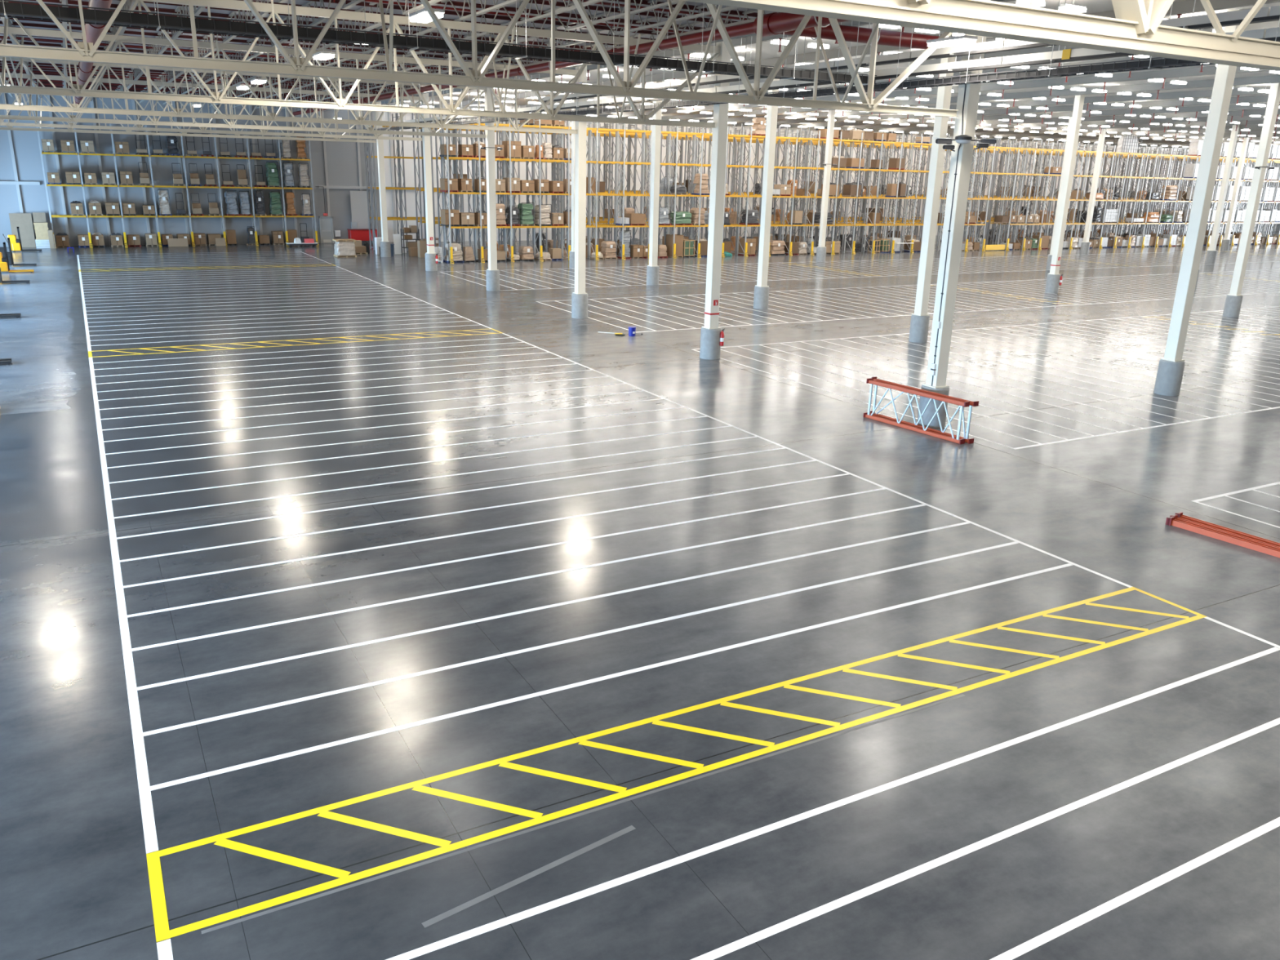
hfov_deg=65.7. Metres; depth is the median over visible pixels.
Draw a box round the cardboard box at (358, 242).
[352,240,361,246]
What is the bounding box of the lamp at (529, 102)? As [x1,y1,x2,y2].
[528,101,541,104]
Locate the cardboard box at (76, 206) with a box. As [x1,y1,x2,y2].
[70,200,83,213]
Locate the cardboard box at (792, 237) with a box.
[791,235,803,242]
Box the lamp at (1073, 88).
[1071,84,1085,90]
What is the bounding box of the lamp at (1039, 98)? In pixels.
[1032,97,1045,99]
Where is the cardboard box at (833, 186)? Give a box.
[820,182,839,195]
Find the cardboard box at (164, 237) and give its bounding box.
[160,234,173,244]
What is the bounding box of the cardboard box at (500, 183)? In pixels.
[495,178,505,191]
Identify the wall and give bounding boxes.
[0,93,382,247]
[1275,223,1279,231]
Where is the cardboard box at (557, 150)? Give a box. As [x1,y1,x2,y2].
[551,144,563,158]
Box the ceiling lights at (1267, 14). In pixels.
[542,0,1279,102]
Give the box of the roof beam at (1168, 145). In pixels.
[1137,143,1279,146]
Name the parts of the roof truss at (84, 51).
gusset plate, gusset plate, gusset plate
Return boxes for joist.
[0,17,8,26]
[7,17,20,44]
[18,42,30,75]
[27,62,35,86]
[59,0,66,31]
[60,21,66,48]
[61,44,66,76]
[62,66,66,88]
[93,68,99,89]
[97,48,106,79]
[103,26,118,51]
[114,83,123,102]
[118,0,137,35]
[124,68,133,91]
[131,51,146,80]
[138,86,147,103]
[146,30,169,54]
[151,71,165,93]
[163,86,179,104]
[164,53,186,83]
[170,4,205,39]
[179,74,197,94]
[185,33,217,57]
[186,88,206,106]
[196,56,225,84]
[208,75,229,96]
[221,0,268,43]
[225,36,265,61]
[227,57,262,86]
[232,91,258,107]
[233,76,259,97]
[253,92,284,108]
[258,75,293,88]
[259,80,288,98]
[261,40,310,63]
[269,0,330,47]
[275,93,308,110]
[278,0,287,3]
[285,80,318,100]
[289,65,333,89]
[296,96,332,111]
[311,43,354,66]
[311,82,346,101]
[317,0,390,50]
[318,66,364,91]
[333,47,393,69]
[337,83,373,100]
[339,0,364,9]
[346,67,399,93]
[360,0,449,53]
[364,86,399,104]
[368,49,436,71]
[373,70,431,94]
[396,0,442,15]
[399,53,471,74]
[402,8,499,57]
[404,71,461,96]
[430,56,508,75]
[443,9,551,60]
[446,0,523,20]
[462,58,541,78]
[483,14,600,62]
[503,0,605,26]
[520,19,644,66]
[549,0,686,31]
[560,24,687,69]
[597,0,742,35]
[643,4,779,39]
[686,8,778,44]
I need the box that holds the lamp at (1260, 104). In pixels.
[1253,102,1265,106]
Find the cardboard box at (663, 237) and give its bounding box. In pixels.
[662,235,664,244]
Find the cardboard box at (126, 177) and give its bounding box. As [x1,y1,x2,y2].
[119,171,133,183]
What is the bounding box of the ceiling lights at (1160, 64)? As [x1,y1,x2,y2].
[364,0,1279,130]
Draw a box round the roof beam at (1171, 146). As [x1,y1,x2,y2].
[1162,146,1189,147]
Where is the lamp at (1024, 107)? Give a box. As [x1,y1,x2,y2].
[1018,106,1031,108]
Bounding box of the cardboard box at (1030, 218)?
[1024,215,1034,222]
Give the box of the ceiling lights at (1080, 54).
[403,0,1279,122]
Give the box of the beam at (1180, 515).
[1175,511,1279,546]
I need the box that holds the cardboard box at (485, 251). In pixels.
[478,248,487,260]
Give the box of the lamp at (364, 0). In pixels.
[354,0,366,44]
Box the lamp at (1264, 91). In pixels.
[1257,84,1270,93]
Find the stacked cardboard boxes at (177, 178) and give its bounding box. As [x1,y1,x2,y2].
[171,163,183,184]
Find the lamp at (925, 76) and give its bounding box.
[915,74,933,77]
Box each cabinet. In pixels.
[334,230,340,236]
[374,237,382,254]
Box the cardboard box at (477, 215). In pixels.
[474,210,487,224]
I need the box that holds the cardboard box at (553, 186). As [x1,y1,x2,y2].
[548,180,563,191]
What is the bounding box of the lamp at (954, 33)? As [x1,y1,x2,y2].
[952,32,964,35]
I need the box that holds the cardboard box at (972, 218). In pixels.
[964,215,976,222]
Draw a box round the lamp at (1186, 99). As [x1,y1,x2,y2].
[1179,97,1192,100]
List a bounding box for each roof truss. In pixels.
[0,0,720,128]
[0,0,876,85]
[0,0,958,117]
[0,26,577,133]
[0,56,486,137]
[0,72,422,141]
[0,84,376,142]
[681,0,1279,71]
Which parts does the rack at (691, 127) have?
upright frame, upright frame, upright frame, upright frame, upright frame, upright frame, upright frame, upright frame, upright frame, upright frame, upright frame, upright frame, upright frame, upright frame, upright frame, upright frame, upright frame, upright frame, upright frame, upright frame, upright frame, upright frame, upright frame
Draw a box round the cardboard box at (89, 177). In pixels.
[84,173,97,183]
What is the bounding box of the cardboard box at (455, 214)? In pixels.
[440,208,459,224]
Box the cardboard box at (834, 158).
[831,155,846,166]
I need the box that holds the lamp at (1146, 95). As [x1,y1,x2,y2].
[1137,91,1151,97]
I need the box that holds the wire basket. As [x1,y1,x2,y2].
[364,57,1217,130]
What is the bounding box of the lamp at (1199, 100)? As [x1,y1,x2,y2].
[1197,98,1210,102]
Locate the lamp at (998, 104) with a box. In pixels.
[996,100,1008,106]
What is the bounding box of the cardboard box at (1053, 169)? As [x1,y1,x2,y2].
[1044,166,1062,173]
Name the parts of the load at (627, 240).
hoop frame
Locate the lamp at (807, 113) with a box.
[806,111,817,115]
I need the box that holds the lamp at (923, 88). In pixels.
[916,86,931,90]
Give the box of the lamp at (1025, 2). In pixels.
[1016,0,1045,6]
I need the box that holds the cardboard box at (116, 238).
[110,232,123,245]
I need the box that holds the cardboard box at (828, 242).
[825,238,840,253]
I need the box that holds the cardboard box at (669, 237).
[666,234,683,256]
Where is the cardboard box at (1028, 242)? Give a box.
[1015,237,1032,248]
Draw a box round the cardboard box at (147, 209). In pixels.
[142,204,155,213]
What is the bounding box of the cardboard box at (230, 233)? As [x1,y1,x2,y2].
[225,229,236,244]
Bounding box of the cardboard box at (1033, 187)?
[1031,186,1039,196]
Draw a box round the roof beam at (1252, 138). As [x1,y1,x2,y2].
[1053,137,1279,142]
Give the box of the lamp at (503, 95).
[502,93,515,97]
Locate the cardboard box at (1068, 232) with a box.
[1063,230,1074,240]
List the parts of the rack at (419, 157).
upright frame, upright frame, upright frame, upright frame, upright frame, upright frame, upright frame, upright frame, upright frame, upright frame, upright frame, upright frame, upright frame, upright frame, upright frame, upright frame, upright frame, upright frame, upright frame, upright frame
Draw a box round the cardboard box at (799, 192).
[795,188,810,195]
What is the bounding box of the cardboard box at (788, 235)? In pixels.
[783,234,794,241]
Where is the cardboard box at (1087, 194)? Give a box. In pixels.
[1084,191,1090,199]
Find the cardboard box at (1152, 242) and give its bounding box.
[1149,235,1155,245]
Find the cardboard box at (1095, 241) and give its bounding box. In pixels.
[1088,237,1099,247]
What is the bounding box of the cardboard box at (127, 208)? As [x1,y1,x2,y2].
[121,202,135,213]
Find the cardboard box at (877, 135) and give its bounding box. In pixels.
[873,132,886,140]
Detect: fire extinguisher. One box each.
[435,253,438,263]
[720,328,724,346]
[1058,274,1062,284]
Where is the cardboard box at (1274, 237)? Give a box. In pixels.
[1266,235,1278,243]
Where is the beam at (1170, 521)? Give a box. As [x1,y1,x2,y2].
[1165,516,1279,557]
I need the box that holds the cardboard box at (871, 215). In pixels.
[866,212,880,223]
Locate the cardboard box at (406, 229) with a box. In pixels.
[402,227,409,232]
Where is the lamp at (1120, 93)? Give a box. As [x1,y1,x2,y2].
[1117,92,1131,94]
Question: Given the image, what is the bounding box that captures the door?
[318,216,333,243]
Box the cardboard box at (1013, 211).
[1004,210,1017,215]
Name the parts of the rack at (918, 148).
upright frame, upright frame, upright frame, upright frame, upright frame, upright frame, upright frame, upright frame, upright frame, upright frame, upright frame, upright frame, upright frame, upright frame, upright frame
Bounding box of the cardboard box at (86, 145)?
[80,140,94,151]
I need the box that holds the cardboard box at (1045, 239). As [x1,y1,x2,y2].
[1032,235,1049,248]
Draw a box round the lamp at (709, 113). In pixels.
[700,111,711,114]
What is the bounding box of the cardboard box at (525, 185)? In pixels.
[520,180,534,191]
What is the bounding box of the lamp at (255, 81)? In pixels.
[250,52,266,84]
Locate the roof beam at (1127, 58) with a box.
[538,56,1168,113]
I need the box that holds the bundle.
[47,230,56,248]
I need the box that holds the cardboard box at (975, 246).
[970,241,979,249]
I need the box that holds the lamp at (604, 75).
[603,73,613,78]
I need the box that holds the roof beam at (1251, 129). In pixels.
[974,128,1279,137]
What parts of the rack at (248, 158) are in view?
upright frame, upright frame, upright frame, upright frame, upright frame, upright frame, upright frame, upright frame, upright frame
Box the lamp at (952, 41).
[926,32,977,48]
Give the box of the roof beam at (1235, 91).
[688,86,1270,122]
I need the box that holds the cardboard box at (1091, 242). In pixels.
[1088,240,1093,247]
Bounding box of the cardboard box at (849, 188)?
[842,182,861,195]
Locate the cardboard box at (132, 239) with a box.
[126,234,140,244]
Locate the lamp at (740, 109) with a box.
[739,108,751,111]
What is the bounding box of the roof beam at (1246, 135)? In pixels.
[1024,134,1279,141]
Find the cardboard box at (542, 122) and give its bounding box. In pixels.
[534,119,551,124]
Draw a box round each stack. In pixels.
[35,239,49,248]
[616,217,629,223]
[773,189,780,194]
[806,246,817,253]
[886,237,901,251]
[1000,243,1013,248]
[1062,240,1068,247]
[1076,237,1083,247]
[1094,236,1108,246]
[1100,208,1119,222]
[1121,240,1128,246]
[1125,217,1143,222]
[1134,235,1142,245]
[1137,234,1151,245]
[1158,237,1168,245]
[1163,234,1177,244]
[1182,209,1191,221]
[1183,163,1199,177]
[1186,186,1195,199]
[1187,139,1203,155]
[1208,208,1211,221]
[1208,209,1216,221]
[1212,186,1221,199]
[1216,164,1225,177]
[1220,142,1229,155]
[1220,185,1234,199]
[1221,233,1232,244]
[1222,209,1229,221]
[1229,166,1237,178]
[1233,142,1242,156]
[1233,238,1238,244]
[1234,209,1242,221]
[1235,208,1245,221]
[1237,186,1246,199]
[1240,142,1254,157]
[1240,186,1250,199]
[1241,166,1249,178]
[1248,168,1253,178]
[1252,144,1258,157]
[1255,209,1259,221]
[1257,209,1265,221]
[1260,186,1269,200]
[1262,187,1275,200]
[1262,236,1272,243]
[1263,208,1277,221]
[1263,210,1271,221]
[1265,166,1273,179]
[1269,145,1278,158]
[1271,167,1279,179]
[1272,187,1279,200]
[1275,145,1279,158]
[1275,210,1279,221]
[1276,168,1279,179]
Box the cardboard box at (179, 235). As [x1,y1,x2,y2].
[176,233,191,244]
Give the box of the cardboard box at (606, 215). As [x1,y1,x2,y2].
[604,208,616,217]
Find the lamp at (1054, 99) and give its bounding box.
[1052,96,1065,101]
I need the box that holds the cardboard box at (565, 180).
[563,178,571,191]
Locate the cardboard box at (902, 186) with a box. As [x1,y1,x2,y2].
[896,182,906,195]
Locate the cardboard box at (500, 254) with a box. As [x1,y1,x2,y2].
[497,250,505,260]
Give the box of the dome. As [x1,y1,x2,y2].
[955,134,972,143]
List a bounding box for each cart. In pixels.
[134,131,147,153]
[137,162,150,184]
[151,131,163,153]
[174,192,185,213]
[185,133,196,155]
[201,137,211,155]
[204,164,215,185]
[207,193,218,213]
[218,133,230,155]
[221,164,233,185]
[234,134,245,155]
[236,164,248,185]
[249,135,261,156]
[254,164,265,186]
[264,135,275,156]
[299,222,309,242]
[400,228,419,254]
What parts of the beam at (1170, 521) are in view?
plate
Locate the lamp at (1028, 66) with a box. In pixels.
[1010,65,1029,68]
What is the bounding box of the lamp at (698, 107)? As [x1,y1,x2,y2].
[691,106,704,108]
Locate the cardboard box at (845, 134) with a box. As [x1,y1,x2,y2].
[838,129,849,137]
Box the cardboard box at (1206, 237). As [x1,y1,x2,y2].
[1203,236,1207,244]
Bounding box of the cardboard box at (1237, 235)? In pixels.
[1231,233,1241,244]
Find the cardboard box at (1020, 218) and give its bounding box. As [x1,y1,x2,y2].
[1016,215,1025,222]
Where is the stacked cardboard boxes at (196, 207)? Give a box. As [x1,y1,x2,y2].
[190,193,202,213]
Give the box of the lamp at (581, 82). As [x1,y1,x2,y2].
[575,81,591,84]
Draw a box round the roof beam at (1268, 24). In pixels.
[483,20,1279,111]
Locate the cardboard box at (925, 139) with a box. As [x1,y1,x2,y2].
[915,137,929,142]
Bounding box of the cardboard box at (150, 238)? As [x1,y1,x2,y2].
[144,233,157,244]
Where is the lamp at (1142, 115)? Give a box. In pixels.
[1140,114,1151,117]
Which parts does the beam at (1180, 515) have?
plate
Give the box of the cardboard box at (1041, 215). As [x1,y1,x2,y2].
[1037,213,1048,222]
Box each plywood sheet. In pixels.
[8,213,35,247]
[32,212,46,222]
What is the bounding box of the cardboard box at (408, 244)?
[405,241,417,247]
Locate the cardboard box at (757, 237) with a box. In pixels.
[752,236,758,249]
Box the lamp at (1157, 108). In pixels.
[1150,106,1161,109]
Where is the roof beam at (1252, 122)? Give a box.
[893,119,1279,133]
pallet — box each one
[56,244,70,247]
[71,213,84,215]
[88,213,102,215]
[92,244,105,247]
[106,213,120,215]
[111,244,124,247]
[122,213,136,215]
[127,244,141,246]
[142,213,155,215]
[158,213,172,215]
[174,213,187,215]
[191,213,203,215]
[208,213,220,215]
[225,213,239,215]
[268,213,283,215]
[300,213,312,215]
[332,239,355,241]
[333,254,356,257]
[355,252,368,254]
[439,155,457,156]
[440,190,458,191]
[440,223,460,226]
[443,259,464,262]
[457,155,473,157]
[458,190,472,192]
[460,224,475,226]
[464,260,475,262]
[473,190,486,192]
[505,156,521,159]
[506,191,520,192]
[520,191,534,193]
[520,224,534,226]
[520,258,534,261]
[521,156,534,159]
[533,124,552,125]
[533,223,551,226]
[533,257,551,260]
[534,191,549,193]
[548,191,564,193]
[552,124,564,126]
[603,257,617,259]
[615,223,630,225]
[630,223,644,225]
[658,223,671,225]
[668,192,687,195]
[669,222,692,225]
[691,193,710,195]
[737,253,755,256]
[738,222,759,225]
[748,133,765,136]
[770,253,785,255]
[811,222,833,224]
[831,166,845,168]
[842,195,860,196]
[845,166,863,168]
[888,168,904,169]
[993,222,1010,223]
[1160,199,1176,200]
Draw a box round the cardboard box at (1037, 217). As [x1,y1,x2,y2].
[1030,213,1039,222]
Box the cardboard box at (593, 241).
[591,238,604,252]
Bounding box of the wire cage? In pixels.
[1112,133,1142,153]
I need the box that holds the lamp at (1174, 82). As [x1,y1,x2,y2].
[1170,78,1186,84]
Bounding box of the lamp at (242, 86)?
[235,53,250,89]
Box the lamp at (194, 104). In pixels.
[191,90,200,106]
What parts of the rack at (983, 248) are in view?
upright frame, upright frame, upright frame, upright frame, upright frame, upright frame, upright frame, upright frame, upright frame, upright frame, upright frame, upright frame, upright frame, upright frame, upright frame, upright frame, upright frame, upright frame, upright frame, upright frame, upright frame, upright frame, upright frame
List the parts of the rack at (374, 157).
upright frame, upright frame, upright frame, upright frame, upright frame, upright frame, upright frame, upright frame, upright frame, upright frame, upright frame, upright frame, upright frame, upright frame, upright frame, upright frame, upright frame, upright frame, upright frame, upright frame, upright frame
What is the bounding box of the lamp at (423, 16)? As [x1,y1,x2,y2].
[408,8,444,22]
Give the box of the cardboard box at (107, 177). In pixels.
[101,172,115,183]
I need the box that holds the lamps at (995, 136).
[995,136,1273,147]
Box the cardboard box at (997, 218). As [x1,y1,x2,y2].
[994,215,1011,222]
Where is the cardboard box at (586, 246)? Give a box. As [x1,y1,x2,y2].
[585,242,595,257]
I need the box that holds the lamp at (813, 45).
[807,42,829,48]
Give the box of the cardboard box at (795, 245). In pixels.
[784,241,798,253]
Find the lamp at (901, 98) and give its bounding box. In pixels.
[895,97,908,99]
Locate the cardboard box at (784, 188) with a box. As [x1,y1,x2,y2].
[773,184,791,194]
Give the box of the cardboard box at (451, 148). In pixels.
[440,144,456,155]
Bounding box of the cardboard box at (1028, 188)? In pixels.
[1019,184,1032,196]
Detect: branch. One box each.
[0,35,489,71]
[0,63,402,89]
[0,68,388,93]
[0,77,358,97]
[3,0,586,52]
[8,15,547,59]
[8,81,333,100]
[14,26,512,65]
[333,0,686,33]
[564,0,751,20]
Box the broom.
[598,331,625,335]
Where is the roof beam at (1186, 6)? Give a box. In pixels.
[433,0,1279,108]
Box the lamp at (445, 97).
[444,96,457,99]
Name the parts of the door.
kick plate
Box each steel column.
[375,101,391,257]
[421,93,437,271]
[484,87,499,290]
[568,99,575,268]
[571,65,587,318]
[646,80,662,285]
[699,41,730,359]
[753,66,779,309]
[815,110,835,262]
[908,57,955,342]
[917,0,991,428]
[1044,94,1084,293]
[1045,116,1071,270]
[1080,128,1106,254]
[1153,9,1240,395]
[1195,268,1199,286]
[1204,124,1239,263]
[1220,137,1248,250]
[1222,83,1279,317]
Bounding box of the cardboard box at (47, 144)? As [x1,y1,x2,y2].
[40,138,54,151]
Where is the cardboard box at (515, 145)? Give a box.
[502,141,521,156]
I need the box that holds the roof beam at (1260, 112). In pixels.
[816,108,1279,130]
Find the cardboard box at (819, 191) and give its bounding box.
[817,188,821,195]
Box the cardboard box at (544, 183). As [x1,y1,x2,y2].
[533,178,548,191]
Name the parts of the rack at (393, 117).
upright frame, upright frame, upright frame, upright frame, upright frame, upright frame, upright frame, upright frame, upright frame, upright frame, upright frame, upright frame, upright frame, upright frame, upright frame, upright frame, upright frame, upright frame, upright frame, upright frame, upright frame, upright frame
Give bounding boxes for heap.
[724,251,732,256]
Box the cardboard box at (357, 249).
[355,245,366,253]
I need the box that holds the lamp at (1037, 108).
[1036,105,1048,109]
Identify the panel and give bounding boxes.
[167,238,177,246]
[177,238,188,246]
[215,238,226,246]
[350,138,372,228]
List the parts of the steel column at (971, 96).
plate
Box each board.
[392,234,401,253]
[401,235,406,253]
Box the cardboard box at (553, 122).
[551,120,564,124]
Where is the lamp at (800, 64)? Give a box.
[795,62,813,65]
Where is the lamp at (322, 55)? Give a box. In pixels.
[311,2,335,60]
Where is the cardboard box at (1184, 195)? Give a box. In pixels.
[1175,192,1186,200]
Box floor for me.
[0,231,1279,959]
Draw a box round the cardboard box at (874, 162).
[870,159,882,168]
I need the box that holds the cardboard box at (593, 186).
[586,177,595,193]
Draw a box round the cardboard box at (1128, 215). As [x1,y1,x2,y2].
[1126,213,1137,217]
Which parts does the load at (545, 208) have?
hoop frame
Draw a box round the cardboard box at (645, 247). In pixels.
[643,245,648,257]
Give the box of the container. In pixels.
[346,228,377,244]
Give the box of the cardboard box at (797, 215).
[788,210,802,223]
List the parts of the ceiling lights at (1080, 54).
black rail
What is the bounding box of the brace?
[569,123,665,146]
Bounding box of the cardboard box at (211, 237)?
[206,233,221,244]
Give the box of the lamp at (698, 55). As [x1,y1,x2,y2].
[689,53,709,57]
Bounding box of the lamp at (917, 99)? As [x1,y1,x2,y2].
[915,97,928,101]
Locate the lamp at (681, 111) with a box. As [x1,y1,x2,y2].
[677,106,689,112]
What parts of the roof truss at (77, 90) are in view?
gusset plate, gusset plate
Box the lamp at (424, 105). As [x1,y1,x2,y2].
[419,104,431,107]
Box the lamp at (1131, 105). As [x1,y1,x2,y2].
[1128,102,1141,107]
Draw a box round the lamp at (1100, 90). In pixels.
[1092,86,1106,93]
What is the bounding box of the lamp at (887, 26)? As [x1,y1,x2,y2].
[879,23,900,29]
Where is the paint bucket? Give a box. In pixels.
[628,326,635,336]
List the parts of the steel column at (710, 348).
plate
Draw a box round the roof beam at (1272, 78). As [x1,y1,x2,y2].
[651,75,1279,119]
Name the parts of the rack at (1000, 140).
upright frame, upright frame, upright frame, upright frame, upright frame, upright frame, upright frame, upright frame, upright frame, upright frame, upright frame, upright frame, upright frame, upright frame, upright frame, upright frame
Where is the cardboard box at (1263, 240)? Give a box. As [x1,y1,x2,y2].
[1260,236,1266,243]
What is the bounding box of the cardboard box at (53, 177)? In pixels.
[47,172,60,182]
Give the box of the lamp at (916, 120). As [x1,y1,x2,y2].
[907,119,918,121]
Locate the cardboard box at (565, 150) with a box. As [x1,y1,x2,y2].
[563,148,571,158]
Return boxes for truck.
[0,237,36,266]
[0,242,34,272]
[0,267,30,283]
[0,313,21,317]
[0,358,11,364]
[2,226,42,251]
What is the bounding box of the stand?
[362,241,369,253]
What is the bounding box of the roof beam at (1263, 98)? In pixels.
[732,95,1268,126]
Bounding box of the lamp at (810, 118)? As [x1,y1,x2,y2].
[805,117,816,119]
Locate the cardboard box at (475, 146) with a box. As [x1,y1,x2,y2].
[472,141,485,155]
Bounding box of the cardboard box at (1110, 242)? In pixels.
[1106,237,1114,246]
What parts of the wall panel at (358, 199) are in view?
panel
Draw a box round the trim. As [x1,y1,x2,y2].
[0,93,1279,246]
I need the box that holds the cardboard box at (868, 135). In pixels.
[862,130,874,139]
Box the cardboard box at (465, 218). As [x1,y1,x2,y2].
[459,212,474,224]
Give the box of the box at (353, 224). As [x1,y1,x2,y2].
[351,222,357,228]
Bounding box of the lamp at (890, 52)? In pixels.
[883,51,902,54]
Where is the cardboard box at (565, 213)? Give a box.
[563,208,571,224]
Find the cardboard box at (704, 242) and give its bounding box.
[693,238,707,255]
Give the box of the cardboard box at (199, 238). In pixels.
[193,232,206,244]
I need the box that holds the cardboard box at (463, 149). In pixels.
[457,144,473,155]
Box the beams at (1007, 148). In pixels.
[987,146,1019,200]
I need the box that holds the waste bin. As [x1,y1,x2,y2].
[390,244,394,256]
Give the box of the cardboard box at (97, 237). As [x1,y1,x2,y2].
[91,231,104,245]
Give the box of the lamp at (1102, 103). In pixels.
[1093,102,1106,104]
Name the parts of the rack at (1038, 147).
upright frame, upright frame, upright frame, upright frame, upright frame, upright frame, upright frame, upright frame, upright frame, upright frame, upright frame, upright frame, upright frame, upright frame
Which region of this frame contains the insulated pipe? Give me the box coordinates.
[74,0,111,107]
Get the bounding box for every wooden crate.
[33,222,48,239]
[683,239,695,256]
[867,239,880,251]
[877,238,890,251]
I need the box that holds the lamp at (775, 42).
[770,39,789,44]
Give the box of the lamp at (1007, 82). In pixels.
[997,80,1013,84]
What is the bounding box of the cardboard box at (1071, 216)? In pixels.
[1066,208,1077,220]
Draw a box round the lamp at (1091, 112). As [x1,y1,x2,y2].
[1090,111,1101,113]
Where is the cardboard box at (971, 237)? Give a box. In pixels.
[964,236,974,241]
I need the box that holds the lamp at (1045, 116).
[1040,114,1050,117]
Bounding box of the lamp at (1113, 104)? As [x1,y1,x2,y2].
[1111,102,1124,106]
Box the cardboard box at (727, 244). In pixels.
[723,239,731,253]
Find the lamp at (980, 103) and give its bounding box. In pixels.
[978,102,991,105]
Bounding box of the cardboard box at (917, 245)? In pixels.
[904,239,921,250]
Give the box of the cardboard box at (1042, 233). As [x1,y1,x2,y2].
[1031,232,1044,238]
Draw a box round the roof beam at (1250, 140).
[1083,139,1279,143]
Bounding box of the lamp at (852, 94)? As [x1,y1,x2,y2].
[848,92,858,96]
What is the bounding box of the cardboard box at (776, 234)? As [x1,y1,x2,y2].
[774,233,782,240]
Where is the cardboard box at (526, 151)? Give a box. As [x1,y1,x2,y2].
[520,145,534,157]
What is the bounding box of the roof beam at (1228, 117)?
[859,114,1279,132]
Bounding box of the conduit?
[929,84,981,386]
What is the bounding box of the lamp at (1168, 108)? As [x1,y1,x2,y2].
[1166,106,1177,110]
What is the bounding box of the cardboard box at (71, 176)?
[65,171,80,182]
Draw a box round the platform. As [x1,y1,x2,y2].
[285,237,317,246]
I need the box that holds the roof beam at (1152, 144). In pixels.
[1111,142,1279,145]
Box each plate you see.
[895,242,914,244]
[985,244,1004,250]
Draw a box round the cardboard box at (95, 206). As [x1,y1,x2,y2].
[88,200,102,213]
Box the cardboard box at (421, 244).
[417,240,426,257]
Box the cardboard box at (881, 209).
[870,206,883,221]
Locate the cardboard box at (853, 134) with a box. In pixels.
[848,128,864,138]
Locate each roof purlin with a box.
[0,17,542,61]
[0,20,533,64]
[0,33,497,70]
[0,35,471,71]
[0,40,465,75]
[0,60,413,87]
[0,62,395,88]
[0,65,395,90]
[0,67,386,91]
[0,70,382,93]
[4,79,355,99]
[8,82,333,101]
[9,80,331,98]
[10,84,333,102]
[11,77,355,97]
[27,0,597,49]
[117,0,620,45]
[237,0,655,39]
[306,0,674,35]
[404,0,706,30]
[504,0,737,23]
[608,0,764,17]
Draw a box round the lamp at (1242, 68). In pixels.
[1240,66,1258,71]
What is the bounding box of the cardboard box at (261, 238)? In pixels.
[257,235,269,243]
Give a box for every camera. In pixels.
[933,137,951,144]
[941,144,955,151]
[974,142,989,149]
[981,138,999,144]
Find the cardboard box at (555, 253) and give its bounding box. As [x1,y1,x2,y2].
[548,248,561,258]
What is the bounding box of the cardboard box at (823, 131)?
[817,128,839,137]
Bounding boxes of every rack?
[35,121,319,248]
[363,111,901,249]
[367,111,912,250]
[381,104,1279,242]
[411,113,928,251]
[429,114,951,253]
[435,114,985,260]
[440,115,996,263]
[909,142,1222,239]
[938,142,1248,241]
[962,140,1279,244]
[963,138,1279,244]
[986,137,1279,244]
[997,140,1279,250]
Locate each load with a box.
[157,189,171,213]
[165,135,178,154]
[224,190,239,213]
[238,191,250,213]
[246,226,255,244]
[254,190,265,213]
[265,161,279,186]
[268,191,282,213]
[280,135,291,157]
[281,161,294,186]
[284,191,296,213]
[295,136,306,157]
[297,162,310,186]
[300,193,311,213]
[333,240,355,255]
[434,246,442,262]
[435,237,441,247]
[444,242,463,261]
[462,246,475,260]
[486,241,498,254]
[495,203,506,224]
[498,244,511,257]
[505,205,519,224]
[507,253,519,259]
[517,202,533,224]
[518,245,533,259]
[533,204,551,224]
[534,145,543,157]
[535,232,546,248]
[535,252,551,258]
[542,142,552,158]
[547,240,558,248]
[563,249,567,258]
[591,252,603,257]
[600,240,616,257]
[617,230,631,257]
[622,207,634,217]
[629,238,639,244]
[643,206,648,217]
[657,244,666,256]
[658,206,671,223]
[659,176,673,194]
[669,184,686,193]
[669,211,691,223]
[684,231,694,239]
[689,207,705,223]
[693,173,708,193]
[703,210,708,224]
[724,208,733,217]
[724,211,729,223]
[725,183,728,193]
[729,211,741,224]
[730,235,742,250]
[740,209,759,223]
[749,117,765,134]
[755,182,760,194]
[769,240,785,253]
[775,208,785,221]
[786,179,797,194]
[786,212,789,223]
[796,241,807,253]
[804,238,813,246]
[811,212,833,222]
[840,233,853,248]
[852,181,863,196]
[854,242,866,252]
[860,236,870,248]
[879,184,886,194]
[906,185,911,195]
[962,241,973,249]
[967,191,973,197]
[975,236,982,245]
[988,228,998,240]
[1002,230,1011,240]
[1017,229,1025,238]
[1021,206,1030,215]
[1030,238,1037,248]
[1036,209,1047,213]
[1043,227,1053,235]
[1048,211,1054,220]
[1048,235,1052,248]
[1066,236,1078,247]
[1075,209,1087,222]
[1088,192,1102,198]
[1092,205,1103,222]
[1097,189,1105,199]
[1103,188,1112,199]
[1104,232,1113,237]
[1109,186,1121,199]
[1122,232,1133,239]
[1125,235,1135,246]
[1136,191,1146,199]
[1142,212,1159,222]
[1145,191,1159,199]
[1160,185,1177,199]
[1160,214,1173,222]
[1169,210,1184,222]
[1175,236,1182,244]
[1253,231,1262,243]
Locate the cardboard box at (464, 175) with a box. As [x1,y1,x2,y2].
[453,173,466,178]
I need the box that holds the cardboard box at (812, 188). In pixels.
[804,181,815,193]
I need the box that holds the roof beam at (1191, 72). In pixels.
[599,66,1273,116]
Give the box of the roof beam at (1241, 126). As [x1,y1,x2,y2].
[927,124,1279,136]
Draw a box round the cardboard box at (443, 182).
[440,177,457,190]

